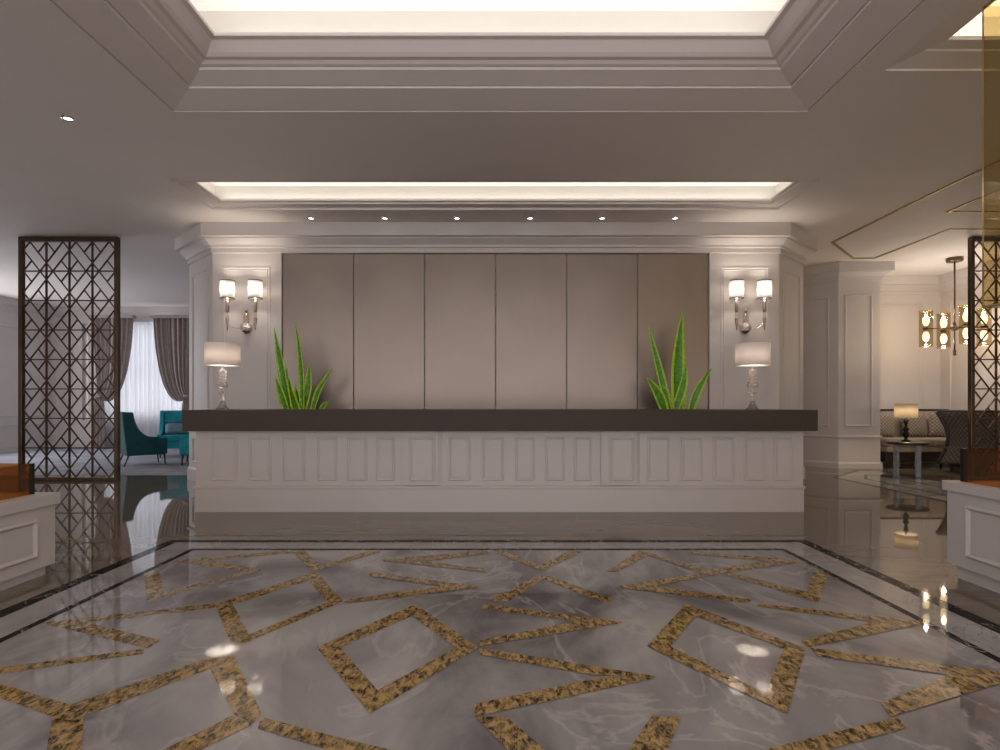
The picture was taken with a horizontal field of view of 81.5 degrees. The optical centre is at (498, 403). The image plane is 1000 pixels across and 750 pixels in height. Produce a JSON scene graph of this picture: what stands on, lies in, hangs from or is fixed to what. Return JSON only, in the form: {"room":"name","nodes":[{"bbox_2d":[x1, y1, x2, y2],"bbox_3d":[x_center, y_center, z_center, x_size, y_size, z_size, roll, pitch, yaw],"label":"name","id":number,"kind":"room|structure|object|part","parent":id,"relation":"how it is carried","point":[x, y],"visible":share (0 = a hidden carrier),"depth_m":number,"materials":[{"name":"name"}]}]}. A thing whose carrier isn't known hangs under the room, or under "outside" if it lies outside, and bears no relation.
{"room":"lobby","nodes":[
{"label":"lobby","id":0,"kind":"room"},
{"bbox_2d":[0,310,50,445],"bbox_3d":[-12.325,-0.710,4.900,0.250,3.820,21.800,0,0,0],"label":"wall","id":1,"kind":"structure","parent":0,"point":[8,336],"depth_m":14.67,"materials":[{"name":"white paint"}]},
{"bbox_2d":[0,296,188,452],"bbox_3d":[-3.650,-0.709,4.950,17.100,3.818,21.700,0,0,0],"label":"trim","id":2,"kind":"structure","parent":1,"relation":"attached to","point":[8,304],"depth_m":15.65,"materials":[{"name":"white paint"}]},
{"bbox_2d":[96,322,182,446],"bbox_3d":[-9.425,-0.530,15.680,2.950,3.380,0.128,0,0,0],"label":"sheer curtain","id":3,"kind":"object","parent":2,"relation":"hanging from","point":[143,393],"visible":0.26,"depth_m":15.67,"materials":[{"name":"white fabric"}]},
{"bbox_2d":[51,320,152,441],"bbox_3d":[-3.775,-0.710,15.925,17.350,3.820,0.250,0,0,0],"label":"wall","id":4,"kind":"structure","parent":0,"point":[79,346],"depth_m":15.80,"materials":[{"name":"white paint"}]},
{"bbox_2d":[84,324,87,419],"bbox_3d":[-11.280,-0.875,15.920,0.160,2.650,0.060,0,0,0],"label":"window","id":5,"kind":"structure","parent":4,"relation":"in","point":[85,325],"depth_m":15.89,"materials":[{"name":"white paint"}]},
{"bbox_2d":[89,315,135,448],"bbox_3d":[-10.242,-0.585,15.370,1.164,3.530,0.226,0,0,0],"label":"drape","id":6,"kind":"object","parent":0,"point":[126,321],"visible":0.66,"depth_m":15.37,"materials":[{"name":"grey fabric"}]},
{"bbox_2d":[150,315,188,409],"bbox_3d":[-8.618,-0.585,15.370,1.164,3.530,0.226,0,0,0],"label":"drape","id":7,"kind":"object","parent":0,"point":[171,332],"visible":0.79,"depth_m":15.37,"materials":[{"name":"grey fabric"}]},
{"bbox_2d":[189,253,802,467],"bbox_3d":[-0.045,-0.710,9.570,9.830,3.820,2.060,0,0,0],"label":"wall","id":8,"kind":"structure","parent":0,"point":[247,383],"depth_m":8.54,"materials":[{"name":"white paint"}]},
{"bbox_2d":[220,279,262,333],"bbox_3d":[-3.700,-1.397,8.405,0.601,0.755,0.350,0,0,0],"label":"wall sconce","id":9,"kind":"object","parent":8,"relation":"attached to","point":[227,286],"visible":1,"depth_m":8.29,"materials":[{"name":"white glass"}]},
{"bbox_3d":[-3.900,-1.278,8.330,0.052,0.435,0.051,0,0,0],"label":"candle stem","id":10,"kind":"part","parent":9,"relation":"part of","materials":[{"name":"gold metal"}]},
{"bbox_3d":[-3.900,-1.643,8.330,0.195,0.265,0.195,0,0,0],"label":"lamp shade","id":11,"kind":"part","parent":9,"relation":"part of","materials":[{"name":"white fabric"}]},
{"bbox_3d":[-3.700,-1.124,8.495,0.170,0.132,0.170,0,0,0],"label":"lamp shade","id":12,"kind":"part","parent":9,"relation":"part of","materials":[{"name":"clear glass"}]},
{"bbox_3d":[-3.500,-1.278,8.330,0.052,0.435,0.051,0,0,0],"label":"candle stem","id":13,"kind":"part","parent":9,"relation":"part of","materials":[{"name":"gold metal"}]},
{"bbox_3d":[-3.500,-1.643,8.330,0.195,0.265,0.195,0,0,0],"label":"lamp shade","id":14,"kind":"part","parent":9,"relation":"part of","materials":[{"name":"white fabric"}]},
{"bbox_2d":[283,254,353,408],"bbox_3d":[-2.675,-0.519,8.591,1.036,3.398,0.033,0,0,0],"label":"panel","id":15,"kind":"object","parent":8,"relation":"attached to","point":[318,289],"visible":0.51,"depth_m":8.57,"materials":[{"name":"beige paint"}]},
{"bbox_2d":[354,254,423,408],"bbox_3d":[-1.625,-0.519,8.591,1.036,3.398,0.033,0,0,0],"label":"panel","id":16,"kind":"object","parent":8,"relation":"attached to","point":[388,288],"visible":0.56,"depth_m":8.57,"materials":[{"name":"beige paint"}]},
{"bbox_2d":[425,254,494,408],"bbox_3d":[-0.575,-0.519,8.591,1.036,3.398,0.033,0,0,0],"label":"panel","id":17,"kind":"object","parent":8,"relation":"attached to","point":[459,288],"visible":0.56,"depth_m":8.57,"materials":[{"name":"beige paint"}]},
{"bbox_2d":[187,267,804,480],"bbox_3d":[-0.045,-0.410,9.555,9.890,3.220,2.090,0,0,0],"label":"trim","id":18,"kind":"structure","parent":8,"relation":"attached to","point":[191,471],"depth_m":8.54,"materials":[{"name":"white paint"}]},
{"bbox_2d":[175,222,817,264],"bbox_3d":[-0.045,-2.419,9.475,10.210,0.398,2.250,0,0,0],"label":"trim","id":19,"kind":"structure","parent":8,"relation":"attached to","point":[204,239],"depth_m":8.40,"materials":[{"name":"white paint"}]},
{"bbox_2d":[496,254,565,408],"bbox_3d":[0.475,-0.519,8.591,1.036,3.398,0.033,0,0,0],"label":"panel","id":20,"kind":"object","parent":8,"relation":"attached to","point":[530,288],"visible":0.56,"depth_m":8.57,"materials":[{"name":"beige paint"}]},
{"bbox_2d":[567,254,636,408],"bbox_3d":[1.525,-0.519,8.591,1.036,3.398,0.033,0,0,0],"label":"panel","id":21,"kind":"object","parent":8,"relation":"attached to","point":[601,288],"visible":0.56,"depth_m":8.57,"materials":[{"name":"beige paint"}]},
{"bbox_2d":[638,254,707,408],"bbox_3d":[2.572,-0.519,8.591,1.031,3.398,0.033,0,0,0],"label":"panel","id":22,"kind":"object","parent":8,"relation":"attached to","point":[669,285],"visible":0.54,"depth_m":8.57,"materials":[{"name":"beige paint"}]},
{"bbox_2d":[729,279,771,333],"bbox_3d":[3.612,-1.397,8.405,0.601,0.755,0.350,0,0,0],"label":"wall sconce","id":23,"kind":"object","parent":8,"relation":"attached to","point":[736,286],"visible":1,"depth_m":8.29,"materials":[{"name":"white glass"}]},
{"bbox_3d":[3.413,-1.643,8.330,0.195,0.265,0.195,0,0,0],"label":"lamp shade","id":24,"kind":"part","parent":23,"relation":"part of","materials":[{"name":"white fabric"}]},
{"bbox_3d":[3.413,-1.278,8.330,0.052,0.435,0.051,0,0,0],"label":"candle stem","id":25,"kind":"part","parent":23,"relation":"part of","materials":[{"name":"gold metal"}]},
{"bbox_3d":[3.612,-1.124,8.495,0.170,0.132,0.170,0,0,0],"label":"lamp shade","id":26,"kind":"part","parent":23,"relation":"part of","materials":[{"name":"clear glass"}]},
{"bbox_3d":[3.812,-1.278,8.330,0.052,0.435,0.051,0,0,0],"label":"candle stem","id":27,"kind":"part","parent":23,"relation":"part of","materials":[{"name":"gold metal"}]},
{"bbox_3d":[3.812,-1.643,8.330,0.195,0.265,0.195,0,0,0],"label":"lamp shade","id":28,"kind":"part","parent":23,"relation":"part of","materials":[{"name":"white fabric"}]},
{"bbox_2d":[0,448,999,749],"bbox_3d":[-1.535,1.197,5.000,21.930,0.005,22.000,0,0,0],"label":"floor","id":29,"kind":"structure","parent":0,"point":[845,621],"depth_m":3.15,"materials":[{"name":"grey stone"}]},
{"bbox_2d":[0,492,59,590],"bbox_3d":[-4.369,0.915,2.866,2.462,0.570,2.572,0,0,0],"label":"plinth","id":30,"kind":"object","parent":29,"relation":"on","point":[27,521],"visible":1,"depth_m":3.88,"materials":[{"name":"white paint"}]},
{"bbox_3d":[-3.150,0.920,2.835,0.020,0.260,2.250,0,0,0],"label":"panel moulding","id":31,"kind":"part","parent":30,"relation":"part of","materials":[{"name":"white paint"}]},
{"bbox_2d":[29,463,34,493],"bbox_3d":[-4.325,0.522,2.930,2.150,0.214,2.260,0,0,0],"label":"surround","id":32,"kind":"object","parent":29,"relation":"on","point":[31,465],"visible":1,"depth_m":4.05,"materials":[{"name":"black metal"}]},
{"bbox_2d":[18,237,119,480],"bbox_3d":[-6.739,-0.708,9.100,1.553,3.816,0.080,0,0,0],"label":"lattice screen","id":33,"kind":"object","parent":29,"relation":"on","point":[22,270],"visible":0.99,"depth_m":9.09,"materials":[{"name":"brown metal"}]},
{"bbox_2d":[120,412,167,466],"bbox_3d":[-7.083,0.678,11.497,0.771,1.055,0.669,0,0,-42],"label":"armchair","id":34,"kind":"object","parent":29,"relation":"on","point":[133,442],"visible":0.93,"depth_m":11.17,"materials":[{"name":"teal fabric"}]},
{"bbox_3d":[-7.285,0.576,11.312,0.223,0.849,0.528,0,0,-42],"label":"backrest","id":35,"kind":"part","parent":34,"relation":"part of","materials":[{"name":"teal fabric"}]},
{"bbox_2d":[157,410,188,457],"bbox_3d":[-7.422,0.678,13.404,0.760,1.055,0.929,0,0,-26],"label":"armchair","id":36,"kind":"object","parent":29,"relation":"on","point":[167,416],"visible":0.34,"depth_m":13.41,"materials":[{"name":"teal fabric"}]},
{"bbox_3d":[-7.728,0.575,13.256,0.080,0.849,0.929,0,0,-26],"label":"panel","id":37,"kind":"part","parent":36,"relation":"part of","materials":[{"name":"teal fabric"}]},
{"bbox_3d":[-7.368,0.920,13.292,0.600,0.160,0.640,0,0,-26],"label":"seat","id":38,"kind":"part","parent":36,"relation":"part of","materials":[{"name":"teal fabric"}]},
{"bbox_3d":[-7.566,0.576,13.701,0.600,0.849,0.269,0,0,-26],"label":"backrest","id":39,"kind":"part","parent":36,"relation":"part of","materials":[{"name":"teal fabric"}]},
{"bbox_2d":[161,434,188,441],"bbox_3d":[-7.365,0.770,13.287,0.590,0.140,0.670,0,0,-26],"label":"seat cushion","id":40,"kind":"object","parent":36,"relation":"on","point":[175,437],"depth_m":12.99,"materials":[{"name":"teal fabric"}]},
{"bbox_2d":[164,422,188,434],"bbox_3d":[-7.373,0.561,13.299,0.516,0.272,0.154,0,0,-20],"label":"throw pillow","id":41,"kind":"object","parent":36,"relation":"on","point":[170,428],"visible":0.76,"depth_m":13.23,"materials":[{"name":"blue fabric"}]},
{"bbox_2d":[179,437,188,465],"bbox_3d":[-5.896,0.678,11.752,0.929,1.055,0.760,0,0,-20],"label":"armchair","id":42,"kind":"object","parent":29,"relation":"on","point":[183,443],"visible":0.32,"depth_m":11.28,"materials":[{"name":"teal fabric"}]},
{"bbox_3d":[-5.779,0.575,11.432,0.929,0.849,0.080,0,0,-20],"label":"panel","id":43,"kind":"part","parent":42,"relation":"part of","materials":[{"name":"teal fabric"}]},
{"bbox_2d":[274,322,332,408],"bbox_3d":[-2.714,0.012,8.075,0.654,2.376,0.537,0,0,36],"label":"potted snake plant","id":44,"kind":"object","parent":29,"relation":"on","point":[288,399],"visible":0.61,"depth_m":8.09,"materials":[{"name":"green plant"}]},
{"bbox_2d":[182,409,817,511],"bbox_3d":[0.011,0.632,6.760,6.886,1.135,0.960,0,0,0],"label":"reception desk","id":45,"kind":"object","parent":29,"relation":"on","point":[248,460],"visible":1,"depth_m":6.45,"materials":[{"name":"white paint"}]},
{"bbox_2d":[204,342,239,409],"bbox_3d":[-3.189,-0.316,6.690,0.378,0.762,0.378,0,0,0],"label":"table lamp","id":46,"kind":"object","parent":45,"relation":"on","point":[216,354],"visible":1,"depth_m":6.57,"materials":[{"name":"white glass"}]},
{"bbox_3d":[-3.189,-0.568,6.690,0.378,0.259,0.378,0,0,0],"label":"lamp shade","id":47,"kind":"part","parent":46,"relation":"part of","materials":[{"name":"white fabric"}]},
{"bbox_3d":[-3.189,-0.110,6.690,0.102,0.143,0.102,0,0,0],"label":"stem","id":48,"kind":"part","parent":46,"relation":"part of","materials":[{"name":"clear glass"}]},
{"bbox_3d":[-3.058,0.610,6.452,0.289,0.490,0.017,0,0,0],"label":"panel moulding","id":49,"kind":"part","parent":45,"relation":"part of","materials":[{"name":"white paint"}]},
{"bbox_3d":[-2.658,0.610,6.452,0.256,0.490,0.017,0,0,0],"label":"panel moulding","id":50,"kind":"part","parent":45,"relation":"part of","materials":[{"name":"white paint"}]},
{"bbox_3d":[-2.280,0.610,6.452,0.245,0.490,0.017,0,0,0],"label":"panel moulding","id":51,"kind":"part","parent":45,"relation":"part of","materials":[{"name":"white paint"}]},
{"bbox_3d":[-1.913,0.610,6.452,0.222,0.490,0.017,0,0,0],"label":"panel moulding","id":52,"kind":"part","parent":45,"relation":"part of","materials":[{"name":"white paint"}]},
{"bbox_3d":[-1.579,0.610,6.452,0.222,0.490,0.017,0,0,0],"label":"panel moulding","id":53,"kind":"part","parent":45,"relation":"part of","materials":[{"name":"white paint"}]},
{"bbox_3d":[-1.265,0.610,6.452,0.206,0.490,0.017,0,0,0],"label":"panel moulding","id":54,"kind":"part","parent":45,"relation":"part of","materials":[{"name":"white paint"}]},
{"bbox_3d":[-0.851,0.610,6.420,0.278,0.490,0.017,0,0,0],"label":"panel moulding","id":55,"kind":"part","parent":45,"relation":"part of","materials":[{"name":"white paint"}]},
{"bbox_3d":[-0.442,0.610,6.452,0.250,0.490,0.017,0,0,0],"label":"panel moulding","id":56,"kind":"part","parent":45,"relation":"part of","materials":[{"name":"white paint"}]},
{"bbox_3d":[-0.067,0.610,6.452,0.245,0.490,0.017,0,0,0],"label":"panel moulding","id":57,"kind":"part","parent":45,"relation":"part of","materials":[{"name":"white paint"}]},
{"bbox_2d":[182,409,817,430],"bbox_3d":[0.011,0.178,6.760,6.886,0.227,0.960,0,0,0],"label":"countertop","id":58,"kind":"structure","parent":45,"relation":"on","point":[211,419],"depth_m":6.28,"materials":[{"name":"brown stone"}]},
{"bbox_3d":[0.289,0.610,6.452,0.222,0.490,0.017,0,0,0],"label":"panel moulding","id":59,"kind":"part","parent":45,"relation":"part of","materials":[{"name":"white paint"}]},
{"bbox_3d":[0.623,0.610,6.452,0.222,0.490,0.017,0,0,0],"label":"panel moulding","id":60,"kind":"part","parent":45,"relation":"part of","materials":[{"name":"white paint"}]},
{"bbox_3d":[0.934,0.610,6.452,0.200,0.490,0.017,0,0,0],"label":"panel moulding","id":61,"kind":"part","parent":45,"relation":"part of","materials":[{"name":"white paint"}]},
{"bbox_3d":[1.362,0.610,6.420,0.278,0.490,0.017,0,0,0],"label":"panel moulding","id":62,"kind":"part","parent":45,"relation":"part of","materials":[{"name":"white paint"}]},
{"bbox_3d":[1.774,0.610,6.452,0.256,0.490,0.017,0,0,0],"label":"panel moulding","id":63,"kind":"part","parent":45,"relation":"part of","materials":[{"name":"white paint"}]},
{"bbox_3d":[2.146,0.610,6.452,0.245,0.490,0.017,0,0,0],"label":"panel moulding","id":64,"kind":"part","parent":45,"relation":"part of","materials":[{"name":"white paint"}]},
{"bbox_3d":[2.502,0.610,6.452,0.245,0.490,0.017,0,0,0],"label":"panel moulding","id":65,"kind":"part","parent":45,"relation":"part of","materials":[{"name":"white paint"}]},
{"bbox_2d":[735,342,770,409],"bbox_3d":[2.924,-0.316,6.690,0.378,0.762,0.378,0,0,0],"label":"table lamp","id":66,"kind":"object","parent":45,"relation":"on","point":[747,354],"visible":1,"depth_m":6.57,"materials":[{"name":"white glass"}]},
{"bbox_3d":[2.924,-0.110,6.690,0.102,0.143,0.102,0,0,0],"label":"stem","id":67,"kind":"part","parent":66,"relation":"part of","materials":[{"name":"clear glass"}]},
{"bbox_3d":[2.924,-0.568,6.690,0.378,0.259,0.378,0,0,0],"label":"lamp shade","id":68,"kind":"part","parent":66,"relation":"part of","materials":[{"name":"white fabric"}]},
{"bbox_3d":[2.841,0.610,6.452,0.234,0.490,0.017,0,0,0],"label":"panel moulding","id":69,"kind":"part","parent":45,"relation":"part of","materials":[{"name":"white paint"}]},
{"bbox_3d":[3.164,0.610,6.452,0.211,0.490,0.017,0,0,0],"label":"panel moulding","id":70,"kind":"part","parent":45,"relation":"part of","materials":[{"name":"white paint"}]},
{"bbox_2d":[647,312,711,408],"bbox_3d":[2.511,-0.044,8.072,0.748,2.488,0.573,0,0,34],"label":"potted snake plant","id":71,"kind":"object","parent":29,"relation":"on","point":[679,374],"visible":0.56,"depth_m":8.09,"materials":[{"name":"green plant"}]},
{"bbox_2d":[803,282,879,461],"bbox_3d":[6.175,-0.710,11.400,1.850,3.820,1.200,0,0,0],"label":"column","id":72,"kind":"object","parent":29,"relation":"on","point":[857,307],"visible":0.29,"depth_m":10.80,"materials":[{"name":"white paint"}]},
{"bbox_2d":[803,261,894,468],"bbox_3d":[6.205,-0.709,11.319,2.113,3.818,1.362,0,0,0],"label":"trim","id":73,"kind":"structure","parent":72,"relation":"attached to","point":[840,271],"depth_m":10.79,"materials":[{"name":"white paint"}]},
{"bbox_2d":[885,441,929,476],"bbox_3d":[6.840,0.915,9.720,0.610,0.570,0.610,0,0,0],"label":"side table","id":74,"kind":"object","parent":29,"relation":"on","point":[918,444],"visible":0.99,"depth_m":9.54,"materials":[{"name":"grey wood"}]},
{"bbox_3d":[6.633,0.938,9.684,0.035,0.525,0.085,0,0,-10],"label":"leg","id":75,"kind":"part","parent":74,"relation":"part of","materials":[{"name":"grey metal"}]},
{"bbox_2d":[894,404,917,441],"bbox_3d":[6.820,0.312,9.720,0.334,0.635,0.334,0,0,0],"label":"table lamp","id":76,"kind":"object","parent":74,"relation":"on","point":[905,411],"visible":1,"depth_m":9.63,"materials":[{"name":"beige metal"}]},
{"bbox_3d":[6.820,0.405,9.720,0.150,0.450,0.150,0,0,0],"label":"stem","id":77,"kind":"part","parent":76,"relation":"part of","materials":[{"name":"black metal"}]},
{"bbox_3d":[6.820,0.113,9.720,0.334,0.235,0.334,0,0,0],"label":"lamp shade","id":78,"kind":"part","parent":76,"relation":"part of","materials":[{"name":"beige fabric"}]},
{"bbox_3d":[6.876,0.938,9.513,0.085,0.525,0.035,0,0,-10],"label":"leg","id":79,"kind":"part","parent":74,"relation":"part of","materials":[{"name":"grey metal"}]},
{"bbox_2d":[880,409,948,467],"bbox_3d":[8.085,0.650,11.260,1.770,1.100,0.960,0,0,0],"label":"sofa","id":80,"kind":"object","parent":29,"relation":"on","point":[929,453],"visible":0.3,"depth_m":10.82,"materials":[{"name":"beige fabric"}]},
{"bbox_2d":[880,413,893,436],"bbox_3d":[7.500,0.410,11.350,0.518,0.517,0.189,0,0,3],"label":"throw pillow","id":81,"kind":"object","parent":80,"relation":"on","point":[886,420],"visible":0.62,"depth_m":11.28,"materials":[{"name":"beige fabric"}]},
{"bbox_2d":[880,437,932,446],"bbox_3d":[7.660,0.725,11.130,0.840,0.150,0.700,0,0,0],"label":"seat cushion","id":82,"kind":"object","parent":80,"relation":"on","point":[882,441],"depth_m":10.79,"materials":[{"name":"beige fabric"}]},
{"bbox_3d":[8.085,0.515,11.600,1.730,0.770,0.239,0,0,0],"label":"backrest","id":83,"kind":"part","parent":80,"relation":"part of","materials":[{"name":"beige fabric"}]},
{"bbox_3d":[8.085,0.850,11.150,1.730,0.100,0.700,0,0,0],"label":"seat frame","id":84,"kind":"part","parent":80,"relation":"part of","materials":[{"name":"beige fabric"}]},
{"bbox_2d":[901,413,927,436],"bbox_3d":[8.130,0.410,11.350,0.492,0.487,0.182,0,0,-1],"label":"throw pillow","id":85,"kind":"object","parent":80,"relation":"on","point":[917,426],"visible":0.68,"depth_m":11.28,"materials":[{"name":"beige fabric"}]},
{"bbox_3d":[8.085,0.115,11.650,1.770,0.030,0.180,0,0,0],"label":"rail","id":86,"kind":"part","parent":80,"relation":"part of","materials":[{"name":"brown wood"}]},
{"bbox_2d":[914,437,945,446],"bbox_3d":[8.510,0.725,11.130,0.840,0.150,0.700,0,0,0],"label":"seat cushion","id":87,"kind":"object","parent":80,"relation":"on","point":[936,441],"depth_m":10.79,"materials":[{"name":"beige fabric"}]},
{"bbox_2d":[929,412,945,436],"bbox_3d":[8.650,0.410,11.350,0.510,0.509,0.189,0,0,3],"label":"throw pillow","id":88,"kind":"object","parent":80,"relation":"on","point":[936,428],"visible":0.56,"depth_m":11.29,"materials":[{"name":"beige fabric"}]},
{"bbox_2d":[960,448,966,481],"bbox_3d":[4.290,0.419,2.900,2.220,0.228,2.200,0,0,0],"label":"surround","id":89,"kind":"object","parent":29,"relation":"on","point":[963,469],"visible":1,"depth_m":3.98,"materials":[{"name":"black metal"}]},
{"bbox_2d":[935,410,999,474],"bbox_3d":[8.209,0.653,10.111,0.900,1.094,0.806,0,0,43],"label":"tub chair","id":90,"kind":"object","parent":29,"relation":"on","point":[954,422],"visible":0.7,"depth_m":9.90,"materials":[{"name":"brown fabric"}]},
{"bbox_2d":[942,480,999,592],"bbox_3d":[4.354,0.867,2.826,2.492,0.666,2.492,0,0,0],"label":"plinth","id":91,"kind":"object","parent":29,"relation":"on","point":[973,506],"visible":1,"depth_m":3.83,"materials":[{"name":"white paint"}]},
{"bbox_3d":[3.120,0.853,2.755,0.020,0.345,2.250,0,0,0],"label":"panel moulding","id":92,"kind":"part","parent":91,"relation":"part of","materials":[{"name":"white paint"}]},
{"bbox_2d":[968,237,999,479],"bbox_3d":[8.159,-0.708,9.100,1.553,3.816,0.080,0,0,0],"label":"lattice screen","id":93,"kind":"object","parent":29,"relation":"on","point":[971,240],"visible":0.94,"depth_m":9.09,"materials":[{"name":"brown metal"}]},
{"bbox_2d":[0,0,999,306],"bbox_3d":[-1.535,-2.924,5.000,21.930,0.632,22.000,0,0,0],"label":"ceiling","id":94,"kind":"structure","parent":0,"point":[856,125],"depth_m":5.36,"materials":[{"name":"paint"}]},
{"bbox_2d":[60,115,74,121],"bbox_3d":[-3.950,-2.615,5.313,0.112,0.009,0.112,0,0,0],"label":"recessed light","id":95,"kind":"object","parent":94,"relation":"in","point":[64,117],"visible":1,"depth_m":5.31,"materials":[{"name":"silver metal"}]},
{"bbox_2d":[919,256,991,355],"bbox_3d":[8.170,-1.738,10.400,0.840,1.757,0.840,0,0,-28],"label":"chandelier","id":96,"kind":"object","parent":94,"relation":"hanging from","point":[943,323],"visible":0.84,"depth_m":10.39,"materials":[{"name":"brown metal"}]},
{"bbox_3d":[7.748,-1.508,10.526,0.110,0.185,0.110,0,0,0],"label":"bulb","id":97,"kind":"part","parent":96,"relation":"part of","materials":[{"name":"beige glass"}]},
{"bbox_3d":[7.748,-1.222,10.526,0.110,0.185,0.110,0,0,0],"label":"bulb","id":98,"kind":"part","parent":96,"relation":"part of","materials":[{"name":"beige glass"}]},
{"bbox_3d":[7.939,-1.365,10.487,0.488,0.040,0.098,0,0,12],"label":"arm","id":99,"kind":"part","parent":96,"relation":"part of","materials":[{"name":"brown metal"}]},
{"bbox_3d":[8.296,-1.508,10.822,0.110,0.185,0.110,0,0,0],"label":"bulb","id":100,"kind":"part","parent":96,"relation":"part of","materials":[{"name":"beige glass"}]},
{"bbox_3d":[8.296,-1.222,10.822,0.110,0.185,0.110,0,0,0],"label":"bulb","id":101,"kind":"part","parent":96,"relation":"part of","materials":[{"name":"beige glass"}]},
{"bbox_3d":[8.170,-1.710,10.400,0.048,1.700,0.048,0,0,0],"label":"rod","id":102,"kind":"part","parent":96,"relation":"part of","materials":[{"name":"brown metal"}]},
{"bbox_3d":[8.044,-1.508,9.978,0.110,0.185,0.110,0,0,0],"label":"bulb","id":103,"kind":"part","parent":96,"relation":"part of","materials":[{"name":"beige glass"}]},
{"bbox_3d":[8.044,-1.222,9.978,0.110,0.185,0.110,0,0,0],"label":"bulb","id":104,"kind":"part","parent":96,"relation":"part of","materials":[{"name":"beige glass"}]},
{"bbox_3d":[8.592,-1.222,10.274,0.110,0.185,0.110,0,0,0],"label":"bulb","id":105,"kind":"part","parent":96,"relation":"part of","materials":[{"name":"beige glass"}]},
{"bbox_3d":[8.592,-1.508,10.274,0.110,0.185,0.110,0,0,0],"label":"bulb","id":106,"kind":"part","parent":96,"relation":"part of","materials":[{"name":"beige glass"}]},
{"bbox_2d":[981,6,999,307],"bbox_3d":[4.295,-1.626,2.815,2.218,1.986,2.030,0,0,0],"label":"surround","id":107,"kind":"object","parent":94,"relation":"hanging from","point":[996,305],"visible":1,"depth_m":3.82,"materials":[{"name":"gold metal"}]},
{"bbox_3d":[3.196,-1.632,3.824,0.012,1.974,0.012,0,0,0],"label":"corner post","id":108,"kind":"part","parent":107,"relation":"part of","materials":[{"name":"gold metal"}]},
{"bbox_3d":[4.295,-0.639,2.815,2.218,0.012,2.030,0,0,0],"label":"rail","id":109,"kind":"part","parent":107,"relation":"part of","materials":[{"name":"gold metal"}]},
{"bbox_2d":[880,295,939,408],"bbox_3d":[7.140,-0.710,11.435,4.480,3.820,1.630,0,0,0],"label":"wall","id":110,"kind":"structure","parent":0,"point":[899,326],"depth_m":12.00,"materials":[{"name":"white paint"}]},
{"bbox_2d":[940,280,999,458],"bbox_3d":[9.255,-0.710,3.000,0.250,3.820,18.000,0,0,0],"label":"wall","id":111,"kind":"structure","parent":0,"point":[960,360],"depth_m":11.42,"materials":[{"name":"white paint"}]},
{"bbox_2d":[880,258,999,469],"bbox_3d":[8.145,-0.709,3.050,1.970,3.818,17.900,0,0,0],"label":"trim","id":112,"kind":"structure","parent":111,"relation":"attached to","point":[944,283],"depth_m":11.83,"materials":[{"name":"white paint"}]}
]}

